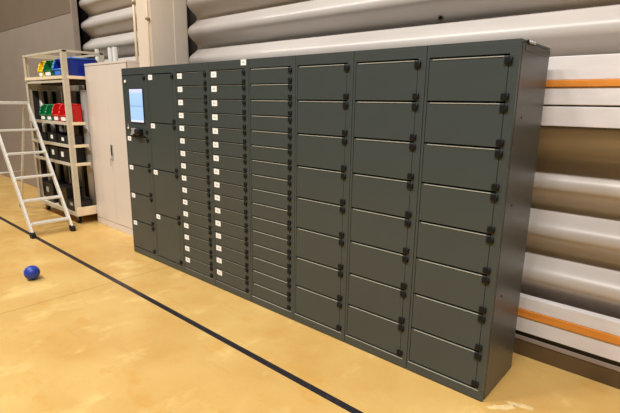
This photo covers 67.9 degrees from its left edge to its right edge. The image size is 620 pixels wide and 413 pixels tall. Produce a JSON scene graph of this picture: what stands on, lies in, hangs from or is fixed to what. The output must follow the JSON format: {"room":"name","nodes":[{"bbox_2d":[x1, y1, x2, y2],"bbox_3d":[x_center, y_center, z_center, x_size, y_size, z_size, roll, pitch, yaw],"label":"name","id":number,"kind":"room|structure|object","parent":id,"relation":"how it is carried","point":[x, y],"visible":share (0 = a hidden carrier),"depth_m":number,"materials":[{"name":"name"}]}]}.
{"room":"warehouse","nodes":[
{"label":"warehouse","id":0,"kind":"room"},
{"bbox_2d":[0,0,87,197],"bbox_3d":[-6.267,-2.677,9.340,7.340,4.300,0.050,12,17,40],"label":"wall","id":1,"kind":"structure","parent":0,"point":[55,33],"depth_m":8.52,"materials":[{"name":"grey paint"}]},
{"bbox_2d":[70,0,89,198],"bbox_3d":[-3.508,-2.103,6.969,0.035,4.300,0.090,12,17,40],"label":"trim","id":2,"kind":"structure","parent":1,"relation":"attached to","point":[73,3],"depth_m":6.83,"materials":[{"name":"grey metal"}]},
{"bbox_2d":[77,0,197,89],"bbox_3d":[-1.129,-1.699,5.334,20.500,4.300,0.120,12,17,40],"label":"wall","id":3,"kind":"structure","parent":0,"point":[82,15],"depth_m":7.11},
{"bbox_2d":[136,0,188,66],"bbox_3d":[-1.715,-1.720,5.389,0.306,4.300,0.470,12,17,40],"label":"pillar","id":4,"kind":"structure","parent":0,"point":[168,31],"depth_m":5.20,"materials":[{"name":"paint"}]},
{"bbox_2d":[145,0,150,65],"bbox_3d":[-1.792,-1.661,5.116,0.046,4.300,0.034,12,17,40],"label":"pipe","id":5,"kind":"object","parent":4,"relation":"attached to","point":[147,18],"visible":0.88,"depth_m":5.05,"materials":[{"name":"metal"}]},
{"bbox_2d":[0,175,619,412],"bbox_3d":[-3.110,0.901,3.660,20.500,0.100,6.100,12,17,40],"label":"floor","id":6,"kind":"structure","parent":0,"point":[73,339],"depth_m":3.13,"materials":[{"name":"yellow concrete"}]},
{"bbox_2d":[24,265,39,279],"bbox_3d":[-2.649,0.627,4.371,0.136,0.136,0.136,12,17,40],"label":"ball","id":7,"kind":"object","parent":6,"relation":"on","point":[32,272],"visible":1,"depth_m":4.33,"materials":[{"name":"blue plastic"}]},
{"bbox_2d":[0,101,75,238],"bbox_3d":[-3.995,-0.598,6.306,2.031,1.640,0.520,12,17,40],"label":"step ladder","id":8,"kind":"object","parent":6,"relation":"on","point":[22,177],"visible":1,"depth_m":6.05,"materials":[{"name":"metal"}]},
{"bbox_2d":[22,49,104,222],"bbox_3d":[-3.506,-1.009,6.681,1.420,2.292,0.557,12,17,40],"label":"shelving unit","id":9,"kind":"object","parent":6,"relation":"on","point":[61,83],"visible":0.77,"depth_m":6.52,"materials":[{"name":"metal"}]},
{"bbox_2d":[37,61,45,76],"bbox_3d":[-3.622,-1.938,6.523,0.204,0.236,0.416,12,17,40],"label":"bin","id":10,"kind":"object","parent":9,"relation":"on","point":[41,64],"visible":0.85,"depth_m":6.44,"materials":[{"name":"yellow plastic"}]},
{"bbox_2d":[39,104,48,119],"bbox_3d":[-3.781,-1.358,6.646,0.229,0.226,0.201,12,17,40],"label":"bin","id":11,"kind":"object","parent":9,"relation":"on","point":[43,107],"visible":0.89,"depth_m":6.65,"materials":[{"name":"green plastic"}]},
{"bbox_2d":[40,132,47,140],"bbox_3d":[-3.878,-1.033,6.802,0.310,0.110,0.175,12,17,40],"label":"storage box","id":12,"kind":"object","parent":9,"relation":"on","point":[44,135],"visible":0.3,"depth_m":6.70,"materials":[{"name":"black plastic"}]},
{"bbox_2d":[38,90,52,179],"bbox_3d":[-4.052,-0.934,7.058,0.067,1.641,0.067,12,17,40],"label":"tube","id":13,"kind":"object","parent":9,"relation":"on","point":[41,95],"visible":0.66,"depth_m":6.96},
{"bbox_2d":[42,145,51,157],"bbox_3d":[-3.829,-0.816,6.810,0.280,0.175,0.195,12,17,40],"label":"storage box","id":14,"kind":"object","parent":9,"relation":"on","point":[47,147],"visible":0.23,"depth_m":6.68,"materials":[{"name":"black plastic"}]},
{"bbox_2d":[43,60,54,75],"bbox_3d":[-3.417,-1.897,6.353,0.314,0.236,0.436,12,17,40],"label":"bin","id":15,"kind":"object","parent":9,"relation":"on","point":[47,68],"visible":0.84,"depth_m":6.30,"materials":[{"name":"green plastic"}]},
{"bbox_2d":[45,104,54,120],"bbox_3d":[-3.603,-1.323,6.489,0.239,0.231,0.201,12,17,40],"label":"bin","id":16,"kind":"object","parent":9,"relation":"on","point":[48,112],"visible":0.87,"depth_m":6.49,"materials":[{"name":"green plastic"}]},
{"bbox_2d":[47,91,60,179],"bbox_3d":[-3.973,-0.952,7.146,0.067,1.641,0.067,12,17,40],"label":"tube","id":17,"kind":"object","parent":9,"relation":"on","point":[49,93],"visible":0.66,"depth_m":7.07,"materials":[{"name":"black plastic"}]},
{"bbox_2d":[43,179,66,202],"bbox_3d":[-3.896,-0.239,7.035,0.352,0.300,0.214,12,17,40],"label":"crate","id":18,"kind":"object","parent":9,"relation":"on","point":[50,189],"visible":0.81,"depth_m":6.92,"materials":[{"name":"black plastic"}]},
{"bbox_2d":[49,145,61,160],"bbox_3d":[-3.582,-0.772,6.596,0.300,0.190,0.195,12,17,40],"label":"storage box","id":19,"kind":"object","parent":9,"relation":"on","point":[54,151],"visible":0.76,"depth_m":6.51,"materials":[{"name":"black plastic"}]},
{"bbox_2d":[47,131,66,142],"bbox_3d":[-3.601,-0.990,6.560,0.330,0.140,0.175,12,17,40],"label":"storage box","id":20,"kind":"object","parent":9,"relation":"on","point":[52,136],"visible":0.66,"depth_m":6.48,"materials":[{"name":"black plastic"}]},
{"bbox_2d":[52,103,63,121],"bbox_3d":[-3.418,-1.292,6.331,0.239,0.246,0.206,12,17,40],"label":"bin","id":21,"kind":"object","parent":9,"relation":"on","point":[55,110],"visible":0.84,"depth_m":6.33,"materials":[{"name":"red plastic"}]},
{"bbox_2d":[55,91,68,183],"bbox_3d":[-3.893,-0.971,7.234,0.067,1.641,0.067,12,17,40],"label":"tube","id":22,"kind":"object","parent":9,"relation":"on","point":[58,96],"visible":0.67,"depth_m":7.17,"materials":[{"name":"black plastic"}]},
{"bbox_2d":[58,183,80,207],"bbox_3d":[-3.522,-0.161,6.713,0.352,0.300,0.214,12,17,40],"label":"crate","id":23,"kind":"object","parent":9,"relation":"on","point":[66,189],"visible":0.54,"depth_m":6.58,"materials":[{"name":"black plastic"}]},
{"bbox_2d":[58,104,81,121],"bbox_3d":[-3.230,-1.251,6.163,0.264,0.246,0.206,12,17,40],"label":"bin","id":24,"kind":"object","parent":9,"relation":"on","point":[76,108],"visible":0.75,"depth_m":6.13,"materials":[{"name":"red plastic"}]},
{"bbox_2d":[58,134,81,144],"bbox_3d":[-3.301,-0.917,6.305,0.370,0.120,0.175,12,17,40],"label":"storage box","id":25,"kind":"object","parent":9,"relation":"on","point":[63,138],"visible":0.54,"depth_m":6.23,"materials":[{"name":"black plastic"}]},
{"bbox_2d":[58,147,84,162],"bbox_3d":[-3.312,-0.713,6.365,0.360,0.185,0.195,12,17,40],"label":"storage box","id":26,"kind":"object","parent":9,"relation":"on","point":[64,154],"visible":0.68,"depth_m":6.29,"materials":[{"name":"black plastic"}]},
{"bbox_2d":[52,57,95,75],"bbox_3d":[-3.164,-1.851,6.144,0.339,0.246,0.446,12,17,40],"label":"bin","id":27,"kind":"object","parent":9,"relation":"on","point":[76,66],"visible":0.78,"depth_m":6.04,"materials":[{"name":"blue plastic"}]},
{"bbox_2d":[71,91,85,197],"bbox_3d":[-3.416,-0.860,6.772,0.067,1.641,0.067,12,17,40],"label":"tube","id":28,"kind":"object","parent":9,"relation":"on","point":[73,93],"visible":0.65,"depth_m":6.82,"materials":[{"name":"black plastic"}]},
{"bbox_2d":[67,197,92,210],"bbox_3d":[-3.237,-0.027,6.456,0.352,0.160,0.214,12,17,40],"label":"crate","id":29,"kind":"object","parent":9,"relation":"on","point":[85,202],"visible":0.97,"depth_m":6.39,"materials":[{"name":"black plastic"}]},
{"bbox_2d":[80,90,96,204],"bbox_3d":[-3.077,-0.771,6.403,0.116,1.641,0.116,12,17,40],"label":"tube","id":30,"kind":"object","parent":9,"relation":"on","point":[83,93],"visible":0.58,"depth_m":6.34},
{"bbox_2d":[95,49,99,62],"bbox_3d":[-3.020,-1.048,6.709,0.055,2.370,0.056,12,17,40],"label":"pipe","id":31,"kind":"object","parent":6,"relation":"on","point":[97,60],"visible":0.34,"depth_m":6.45,"materials":[{"name":"grey plastic"}]},
{"bbox_2d":[107,47,112,61],"bbox_3d":[-2.725,-0.985,6.462,0.067,2.365,0.068,12,17,40],"label":"pipe","id":32,"kind":"object","parent":6,"relation":"on","point":[110,55],"visible":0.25,"depth_m":6.20,"materials":[{"name":"grey plastic"}]},
{"bbox_2d":[84,60,139,235],"bbox_3d":[-2.467,-0.751,5.972,1.119,2.130,0.330,12,17,40],"label":"storage cabinet","id":33,"kind":"object","parent":6,"relation":"on","point":[104,88],"visible":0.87,"depth_m":5.87,"materials":[{"name":"beige paint"}]},
{"bbox_2d":[112,47,117,60],"bbox_3d":[-2.627,-0.965,6.379,0.067,2.365,0.068,12,17,40],"label":"pipe","id":34,"kind":"object","parent":6,"relation":"on","point":[114,49],"visible":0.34,"depth_m":6.11,"materials":[{"name":"grey plastic"}]},
{"bbox_2d":[131,0,137,60],"bbox_3d":[-2.177,-1.812,5.766,0.056,4.300,0.044,12,17,40],"label":"pipe","id":35,"kind":"object","parent":6,"relation":"on","point":[133,2],"visible":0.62,"depth_m":5.67,"materials":[{"name":"metal"}]},
{"bbox_2d":[121,67,157,260],"bbox_3d":[-1.667,-0.461,5.030,0.498,2.000,0.548,12,17,40],"label":"locker","id":36,"kind":"object","parent":6,"relation":"on","point":[134,80],"visible":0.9,"depth_m":4.85,"materials":[{"name":"metal"}]},
{"bbox_2d":[146,65,184,272],"bbox_3d":[-1.277,-0.386,4.723,0.498,2.000,0.506,12,17,40],"label":"locker","id":37,"kind":"object","parent":6,"relation":"on","point":[161,80],"visible":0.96,"depth_m":4.53,"materials":[{"name":"metal"}]},
{"bbox_2d":[0,217,362,412],"bbox_3d":[-3.689,0.325,5.953,16.500,0.001,0.048,12,17,40],"label":"tape","id":38,"kind":"object","parent":6,"relation":"on","point":[272,366],"visible":1,"depth_m":3.36,"materials":[{"name":"black plastic"}]},
{"bbox_2d":[175,62,215,285],"bbox_3d":[-0.901,-0.307,4.399,0.498,2.000,0.506,12,17,40],"label":"locker","id":39,"kind":"object","parent":6,"relation":"on","point":[192,79],"visible":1,"depth_m":4.20,"materials":[{"name":"metal"}]},
{"bbox_2d":[208,59,251,301],"bbox_3d":[-0.525,-0.229,4.076,0.498,2.000,0.506,12,17,40],"label":"locker","id":40,"kind":"object","parent":6,"relation":"on","point":[228,80],"visible":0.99,"depth_m":3.88,"materials":[{"name":"metal"}]},
{"bbox_2d":[248,55,295,319],"bbox_3d":[-0.149,-0.151,3.753,0.498,2.000,0.506,12,17,40],"label":"locker","id":41,"kind":"object","parent":6,"relation":"on","point":[272,80],"visible":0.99,"depth_m":3.55,"materials":[{"name":"metal"}]},
{"bbox_2d":[294,51,354,341],"bbox_3d":[0.227,-0.072,3.430,0.498,2.000,0.506,12,17,40],"label":"locker","id":42,"kind":"object","parent":6,"relation":"on","point":[324,81],"visible":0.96,"depth_m":3.23,"materials":[{"name":"metal"}]},
{"bbox_2d":[345,45,427,368],"bbox_3d":[0.603,0.006,3.107,0.498,2.000,0.506,12,17,40],"label":"locker","id":43,"kind":"object","parent":6,"relation":"on","point":[389,83],"visible":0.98,"depth_m":2.90,"materials":[{"name":"metal"}]},
{"bbox_2d":[406,38,550,401],"bbox_3d":[0.984,0.085,2.779,0.514,2.002,0.506,12,17,40],"label":"locker","id":44,"kind":"object","parent":6,"relation":"on","point":[484,100],"visible":1,"depth_m":2.58,"materials":[{"name":"metal"}]},
{"bbox_2d":[486,401,533,409],"bbox_3d":[1.129,1.143,2.644,0.284,0.001,0.081,1,13,1],"label":"residue","id":45,"kind":"object","parent":6,"relation":"on","point":[507,406],"visible":1,"depth_m":2.63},
{"bbox_2d":[79,0,619,318],"bbox_3d":[1.517,-1.085,2.815,13.100,4.285,0.131,12,17,40],"label":"wall","id":46,"kind":"structure","parent":0,"point":[572,253],"depth_m":3.06,"materials":[{"name":"metal"}]},
{"bbox_2d":[513,330,619,388],"bbox_3d":[2.555,1.166,2.238,10.100,0.176,0.048,12,17,40],"label":"baseboard","id":47,"kind":"structure","parent":46,"relation":"attached to","point":[591,366],"depth_m":2.98,"materials":[{"name":"brown wood"}]},
{"bbox_2d":[516,293,619,361],"bbox_3d":[2.585,0.961,2.146,10.000,0.247,0.071,12,17,40],"label":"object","id":48,"kind":"object","parent":46,"relation":"attached to","point":[584,330],"visible":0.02,"depth_m":2.92,"materials":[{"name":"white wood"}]},
{"bbox_2d":[541,53,619,128],"bbox_3d":[2.572,-0.451,1.789,10.000,0.392,0.176,12,17,40],"label":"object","id":49,"kind":"object","parent":46,"relation":"attached to","point":[580,79],"visible":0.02,"depth_m":2.58,"materials":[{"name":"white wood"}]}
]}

